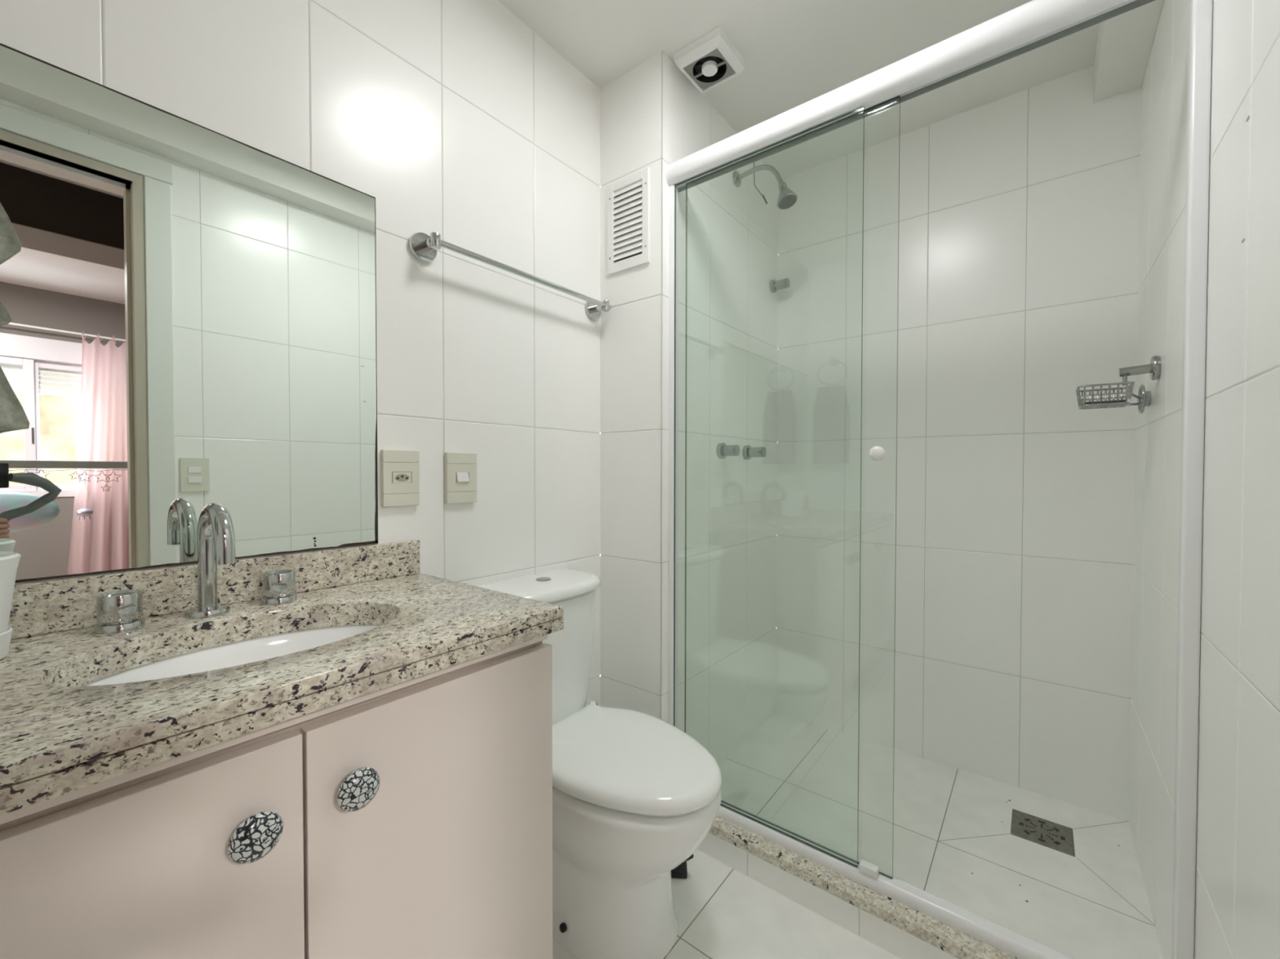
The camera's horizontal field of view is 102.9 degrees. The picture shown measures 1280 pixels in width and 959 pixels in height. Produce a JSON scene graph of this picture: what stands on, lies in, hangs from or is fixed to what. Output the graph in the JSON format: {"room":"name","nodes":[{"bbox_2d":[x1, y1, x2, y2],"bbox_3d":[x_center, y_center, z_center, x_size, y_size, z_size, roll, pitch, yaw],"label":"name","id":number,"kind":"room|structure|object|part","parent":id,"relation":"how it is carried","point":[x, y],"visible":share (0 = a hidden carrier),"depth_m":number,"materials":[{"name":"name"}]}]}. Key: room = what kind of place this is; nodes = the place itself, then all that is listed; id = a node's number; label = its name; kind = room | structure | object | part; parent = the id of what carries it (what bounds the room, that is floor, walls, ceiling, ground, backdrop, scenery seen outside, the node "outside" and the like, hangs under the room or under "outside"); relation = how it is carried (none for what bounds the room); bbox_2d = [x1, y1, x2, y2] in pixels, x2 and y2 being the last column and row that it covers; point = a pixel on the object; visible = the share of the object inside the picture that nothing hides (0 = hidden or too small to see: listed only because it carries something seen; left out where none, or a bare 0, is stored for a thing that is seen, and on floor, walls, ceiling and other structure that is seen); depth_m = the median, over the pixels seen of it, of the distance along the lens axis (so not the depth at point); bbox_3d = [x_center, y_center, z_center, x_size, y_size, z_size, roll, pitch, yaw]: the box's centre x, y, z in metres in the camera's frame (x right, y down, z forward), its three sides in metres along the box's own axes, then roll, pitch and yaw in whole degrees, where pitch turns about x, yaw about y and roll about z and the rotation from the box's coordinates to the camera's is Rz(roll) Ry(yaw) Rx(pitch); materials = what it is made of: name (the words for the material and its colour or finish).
{"room":"bathroom","nodes":[
{"label":"bathroom","id":0,"kind":"room"},
{"bbox_2d":[0,0,599,706],"bbox_3d":[-0.727,-0.099,1.015,0.100,2.342,1.800,1,1,38],"label":"wall","id":1,"kind":"structure","parent":0,"point":[462,124],"depth_m":1.25,"materials":[{"name":"white tile"}]},
{"bbox_2d":[0,42,377,582],"bbox_3d":[-0.906,-0.230,0.699,0.005,0.754,1.064,1,1,38],"label":"mirror","id":2,"kind":"object","parent":1,"relation":"attached to","point":[188,308],"visible":0.95,"depth_m":0.85,"materials":[{"name":"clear mirror"}]},
{"bbox_2d":[8,540,420,639],"bbox_3d":[-0.876,0.187,0.734,0.018,0.076,1.163,1,1,38],"label":"backsplash","id":3,"kind":"structure","parent":1,"relation":"attached to","point":[54,606],"depth_m":0.86,"materials":[{"name":"stone"}]},
{"bbox_2d":[380,449,419,506],"bbox_3d":[-0.543,-0.003,1.159,0.014,0.126,0.084,1,1,38],"label":"power outlet","id":4,"kind":"object","parent":1,"relation":"attached to","point":[400,469],"visible":1,"depth_m":1.15,"materials":[{"name":"white plastic"}]},
{"bbox_2d":[444,452,476,503],"bbox_3d":[-0.447,-0.004,1.279,0.017,0.126,0.084,1,1,38],"label":"light switch","id":5,"kind":"object","parent":1,"relation":"attached to","point":[460,478],"visible":1,"depth_m":1.27,"materials":[{"name":"white plastic"}]},
{"bbox_2d":[408,231,611,319],"bbox_3d":[-0.306,-0.547,1.404,0.071,0.066,0.644,1,1,38],"label":"towel bar","id":6,"kind":"object","parent":1,"relation":"attached to","point":[424,247],"visible":1,"depth_m":1.25,"materials":[{"name":"silver metal"}]},
{"bbox_2d":[600,50,778,764],"bbox_3d":[0.233,-0.114,1.954,0.250,2.342,0.861,1,1,38],"label":"wall","id":7,"kind":"structure","parent":0,"point":[652,116],"depth_m":1.69,"materials":[{"name":"white tile"}]},
{"bbox_2d":[607,167,649,275],"bbox_3d":[-0.038,-0.805,1.601,0.168,0.286,0.010,1,1,38],"label":"air vent","id":8,"kind":"object","parent":7,"relation":"in","point":[628,197],"visible":1,"depth_m":1.60,"materials":[{"name":"white plastic"}]},
{"bbox_2d":[715,443,740,458],"bbox_3d":[0.313,-0.102,1.797,0.070,0.056,0.056,1,1,38],"label":"shower valve","id":9,"kind":"object","parent":7,"relation":"attached to","point":[722,451],"visible":1,"depth_m":1.79,"materials":[{"name":"silver metal"}]},
{"bbox_3d":[0.322,-0.102,1.791,0.048,0.039,0.039,1,1,38],"label":"handle","id":10,"kind":"part","parent":9,"relation":"part of","materials":[{"name":"silver metal"}]},
{"bbox_2d":[742,444,766,459],"bbox_3d":[0.440,-0.104,1.952,0.078,0.056,0.056,1,1,38],"label":"shower valve","id":11,"kind":"object","parent":7,"relation":"attached to","point":[748,451],"visible":1,"depth_m":1.94,"materials":[{"name":"silver metal"}]},
{"bbox_3d":[0.448,-0.104,1.946,0.056,0.039,0.039,1,1,38],"label":"handle","id":12,"kind":"part","parent":11,"relation":"part of","materials":[{"name":"silver metal"}]},
{"bbox_2d":[753,162,767,204],"bbox_3d":[0.484,-1.197,2.037,0.010,0.154,0.103,1,1,43],"label":"loose wire","id":13,"kind":"object","parent":7,"relation":"attached to","point":[763,197],"visible":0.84,"depth_m":2.03,"materials":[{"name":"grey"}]},
{"bbox_2d":[733,164,797,208],"bbox_3d":[0.446,-1.045,1.817,0.233,0.190,0.072,1,1,38],"label":"shower","id":14,"kind":"object","parent":7,"relation":"attached to","point":[787,197],"visible":1,"depth_m":1.78,"materials":[{"name":"silver metal"}]},
{"bbox_3d":[0.431,-1.075,1.833,0.184,0.110,0.017,1,1,38],"label":"arm","id":15,"kind":"part","parent":14,"relation":"part of","materials":[{"name":"silver metal"}]},
{"bbox_2d":[769,278,790,293],"bbox_3d":[0.585,-0.813,2.130,0.072,0.052,0.052,1,1,38],"label":"shower valve","id":16,"kind":"object","parent":7,"relation":"attached to","point":[775,285],"visible":1,"depth_m":2.12,"materials":[{"name":"silver metal"}]},
{"bbox_3d":[0.594,-0.813,2.123,0.050,0.038,0.038,1,1,38],"label":"handle","id":17,"kind":"part","parent":16,"relation":"part of","materials":[{"name":"silver metal"}]},
{"bbox_2d":[697,832,958,958],"bbox_3d":[0.434,1.034,1.324,1.371,0.069,0.105,1,1,38],"label":"shower curb","id":18,"kind":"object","parent":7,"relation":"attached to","point":[897,942],"depth_m":1.24,"materials":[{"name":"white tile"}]},
{"bbox_2d":[709,800,1072,958],"bbox_3d":[0.435,0.986,1.324,1.371,0.027,0.116,1,1,38],"label":"sill","id":19,"kind":"structure","parent":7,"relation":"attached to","point":[952,941],"depth_m":1.20,"materials":[{"name":"beige stone"}]},
{"bbox_2d":[665,0,1213,958],"bbox_3d":[0.533,0.011,1.229,1.120,1.926,0.058,1,1,38],"label":"shower door frame","id":20,"kind":"structure","parent":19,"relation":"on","point":[1033,24],"depth_m":1.05,"materials":[{"name":"white metal"}]},
{"bbox_3d":[0.319,0.027,1.396,0.541,1.832,0.008,1,1,38],"label":"fixed pane","id":21,"kind":"part","parent":20,"relation":"part of","materials":[{"name":"clear glass"}]},
{"bbox_3d":[0.369,0.027,1.374,0.584,1.832,0.008,1,1,38],"label":"sliding pane","id":22,"kind":"part","parent":20,"relation":"part of","materials":[{"name":"clear glass"}]},
{"bbox_3d":[0.559,-0.061,1.202,0.035,0.035,0.027,1,1,38],"label":"door knob","id":23,"kind":"part","parent":20,"relation":"part of","materials":[{"name":"white plastic"}]},
{"bbox_2d":[552,849,900,958],"bbox_3d":[-0.150,1.130,0.581,1.371,0.100,1.797,1,1,38],"label":"floor","id":24,"kind":"structure","parent":0,"point":[722,913],"depth_m":1.22,"materials":[{"name":"tile"}]},
{"bbox_2d":[0,635,552,958],"bbox_3d":[-0.679,0.674,0.581,0.489,0.810,1.153,1,1,38],"label":"vanity cabinet","id":25,"kind":"object","parent":24,"relation":"on","point":[412,819],"visible":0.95,"depth_m":0.61,"materials":[{"name":"beige wood"}]},
{"bbox_3d":[-0.517,0.625,0.455,0.019,0.654,0.380,1,1,38],"label":"door","id":26,"kind":"part","parent":25,"relation":"part of","materials":[{"name":"beige laminate"}]},
{"bbox_3d":[-0.541,0.314,0.464,0.032,0.056,1.110,1,1,38],"label":"rail","id":27,"kind":"part","parent":25,"relation":"part of","materials":[{"name":"beige wood"}]},
{"bbox_2d":[0,573,563,815],"bbox_3d":[-0.689,0.248,0.590,0.492,0.041,1.168,1,1,38],"label":"countertop","id":28,"kind":"structure","parent":25,"relation":"on","point":[60,735],"depth_m":0.63,"materials":[{"name":"stone"}]},
{"bbox_2d":[0,551,21,659],"bbox_3d":[-0.843,0.161,0.613,0.127,0.131,0.127,1,1,38],"label":"plant pot","id":29,"kind":"object","parent":28,"relation":"on","point":[9,561],"visible":1,"depth_m":0.64,"materials":[{"name":"white ceramic"}]},
{"bbox_2d":[94,589,145,634],"bbox_3d":[-0.779,0.197,0.765,0.053,0.054,0.053,1,1,38],"label":"handle","id":30,"kind":"object","parent":28,"relation":"on","point":[117,611],"visible":1,"depth_m":0.75,"materials":[{"name":"silver metal"}]},
{"bbox_2d":[184,502,235,618],"bbox_3d":[-0.681,0.130,0.817,0.146,0.187,0.058,1,1,38],"label":"faucet","id":31,"kind":"object","parent":28,"relation":"on","point":[215,536],"visible":1,"depth_m":0.83,"materials":[{"name":"silver metal"}]},
{"bbox_3d":[-0.675,0.126,0.812,0.129,0.180,0.025,1,1,38],"label":"spout","id":32,"kind":"part","parent":31,"relation":"part of","materials":[{"name":"silver metal"}]},
{"bbox_2d":[82,625,381,686],"bbox_3d":[-0.560,0.342,0.745,0.300,0.150,0.446,1,1,38],"label":"sink","id":33,"kind":"object","parent":28,"relation":"in","point":[255,650],"visible":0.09,"depth_m":0.83,"materials":[{"name":"white ceramic"}]},
{"bbox_2d":[261,569,297,605],"bbox_3d":[-0.653,0.195,0.924,0.053,0.054,0.053,1,1,38],"label":"handle","id":34,"kind":"object","parent":28,"relation":"on","point":[278,586],"visible":1,"depth_m":0.91,"materials":[{"name":"silver metal"}]},
{"bbox_3d":[-0.653,0.187,0.924,0.049,0.039,0.049,1,1,38],"label":"handle","id":35,"kind":"part","parent":34,"relation":"part of","materials":[{"name":"silver metal"}]},
{"bbox_3d":[-0.280,0.620,0.757,0.019,0.654,0.382,1,1,38],"label":"door","id":36,"kind":"part","parent":25,"relation":"part of","materials":[{"name":"beige laminate"}]},
{"bbox_3d":[-0.351,0.607,1.038,0.438,0.690,0.018,1,1,38],"label":"panel","id":37,"kind":"part","parent":25,"relation":"part of","materials":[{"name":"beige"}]},
{"bbox_2d":[477,568,721,958],"bbox_3d":[-0.086,0.673,1.264,0.618,0.792,0.376,1,1,38],"label":"toilet","id":38,"kind":"object","parent":24,"relation":"on","point":[635,796],"visible":0.76,"depth_m":1.14,"materials":[{"name":"white ceramic"}]},
{"bbox_3d":[-0.252,0.293,1.389,0.194,0.032,0.376,1,1,38],"label":"tank lid","id":39,"kind":"part","parent":38,"relation":"part of","materials":[{"name":"white ceramic"}]},
{"bbox_3d":[-0.256,0.500,1.395,0.178,0.382,0.354,1,1,38],"label":"tank","id":40,"kind":"part","parent":38,"relation":"part of","materials":[{"name":"white ceramic"}]},
{"bbox_3d":[-0.034,0.656,1.224,0.487,0.038,0.360,1,1,38],"label":"lid","id":41,"kind":"part","parent":38,"relation":"part of","materials":[{"name":"white plastic"}]},
{"bbox_3d":[-0.054,0.879,1.243,0.529,0.380,0.356,1,1,38],"label":"bowl","id":42,"kind":"part","parent":38,"relation":"part of","materials":[{"name":"white ceramic"}]},
{"bbox_3d":[-0.041,0.682,1.229,0.467,0.012,0.324,1,1,38],"label":"seat","id":43,"kind":"part","parent":38,"relation":"part of","materials":[{"name":"white plastic"}]},
{"bbox_2d":[671,854,693,879],"bbox_3d":[0.103,1.031,1.379,0.082,0.072,0.050,0,1,3],"label":"clip","id":44,"kind":"object","parent":24,"relation":"on","point":[681,871],"visible":0.32,"depth_m":1.36,"materials":[{"name":"black plastic"}]},
{"bbox_3d":[0.104,1.024,1.377,0.085,0.059,0.020,1,1,29],"label":"lever","id":45,"kind":"part","parent":44,"relation":"part of","materials":[{"name":"black plastic"}]},
{"bbox_2d":[497,0,1164,178],"bbox_3d":[0.127,-1.258,0.874,1.591,0.217,2.861,1,1,38],"label":"ceiling","id":46,"kind":"structure","parent":0,"point":[795,53],"depth_m":1.49,"materials":[{"name":"white paint"}]},
{"bbox_2d":[673,25,745,93],"bbox_3d":[0.211,-1.257,1.543,0.156,0.042,0.156,1,1,38],"label":"fan","id":47,"kind":"object","parent":46,"relation":"attached to","point":[712,60],"visible":1,"depth_m":1.52,"materials":[{"name":"white plastic"}]},
{"bbox_3d":[0.180,-1.257,1.560,0.025,0.010,0.024,1,1,38],"label":"blade","id":48,"kind":"part","parent":47,"relation":"part of","materials":[{"name":"black plastic"}]},
{"bbox_2d":[684,48,734,88],"bbox_3d":[0.211,-1.239,1.543,0.117,0.001,0.117,1,1,38],"label":"grille","id":49,"kind":"object","parent":47,"relation":"attached to","point":[689,68],"depth_m":1.55,"materials":[{"name":"grey plastic"}]},
{"bbox_2d":[718,712,1163,958],"bbox_3d":[0.800,1.082,1.588,1.122,0.100,0.766,1,1,38],"label":"floor","id":50,"kind":"structure","parent":0,"point":[800,777],"depth_m":1.50,"materials":[{"name":"tile"}]},
{"bbox_2d":[1010,808,1075,857],"bbox_3d":[1.180,1.034,1.499,0.144,0.003,0.140,1,1,38],"label":"floor drain","id":51,"kind":"object","parent":50,"relation":"on","point":[1044,833],"visible":1,"depth_m":1.50,"materials":[{"name":"metal"}]},
{"bbox_2d":[776,64,1141,821],"bbox_3d":[1.068,-0.112,1.909,1.121,2.342,0.100,1,1,38],"label":"wall","id":52,"kind":"structure","parent":0,"point":[1017,222],"depth_m":1.78,"materials":[{"name":"white tile"}]},
{"bbox_2d":[1128,0,1279,958],"bbox_3d":[0.704,-0.088,0.440,0.120,2.342,2.661,1,1,38],"label":"wall","id":53,"kind":"structure","parent":0,"point":[1237,882],"depth_m":0.80,"materials":[{"name":"white tile"}]},
{"bbox_2d":[1075,355,1160,413],"bbox_3d":[1.220,-0.236,1.315,0.151,0.127,0.224,1,1,38],"label":"basket","id":54,"kind":"object","parent":53,"relation":"attached to","point":[1144,397],"visible":1,"depth_m":1.26,"materials":[{"name":"silver metal"}]},
{"bbox_2d":[1082,400,1125,404],"bbox_3d":[1.165,-0.191,1.283,0.080,0.007,0.070,1,1,38],"label":"drip tray","id":55,"kind":"object","parent":54,"relation":"on","point":[1114,402],"depth_m":1.25,"materials":[{"name":"plastic"}]},
{"bbox_3d":[1.201,-0.248,1.264,0.009,0.030,0.009,1,1,38],"label":"stem","id":56,"kind":"part","parent":54,"relation":"part of","materials":[{"name":"silver metal"}]}
]}

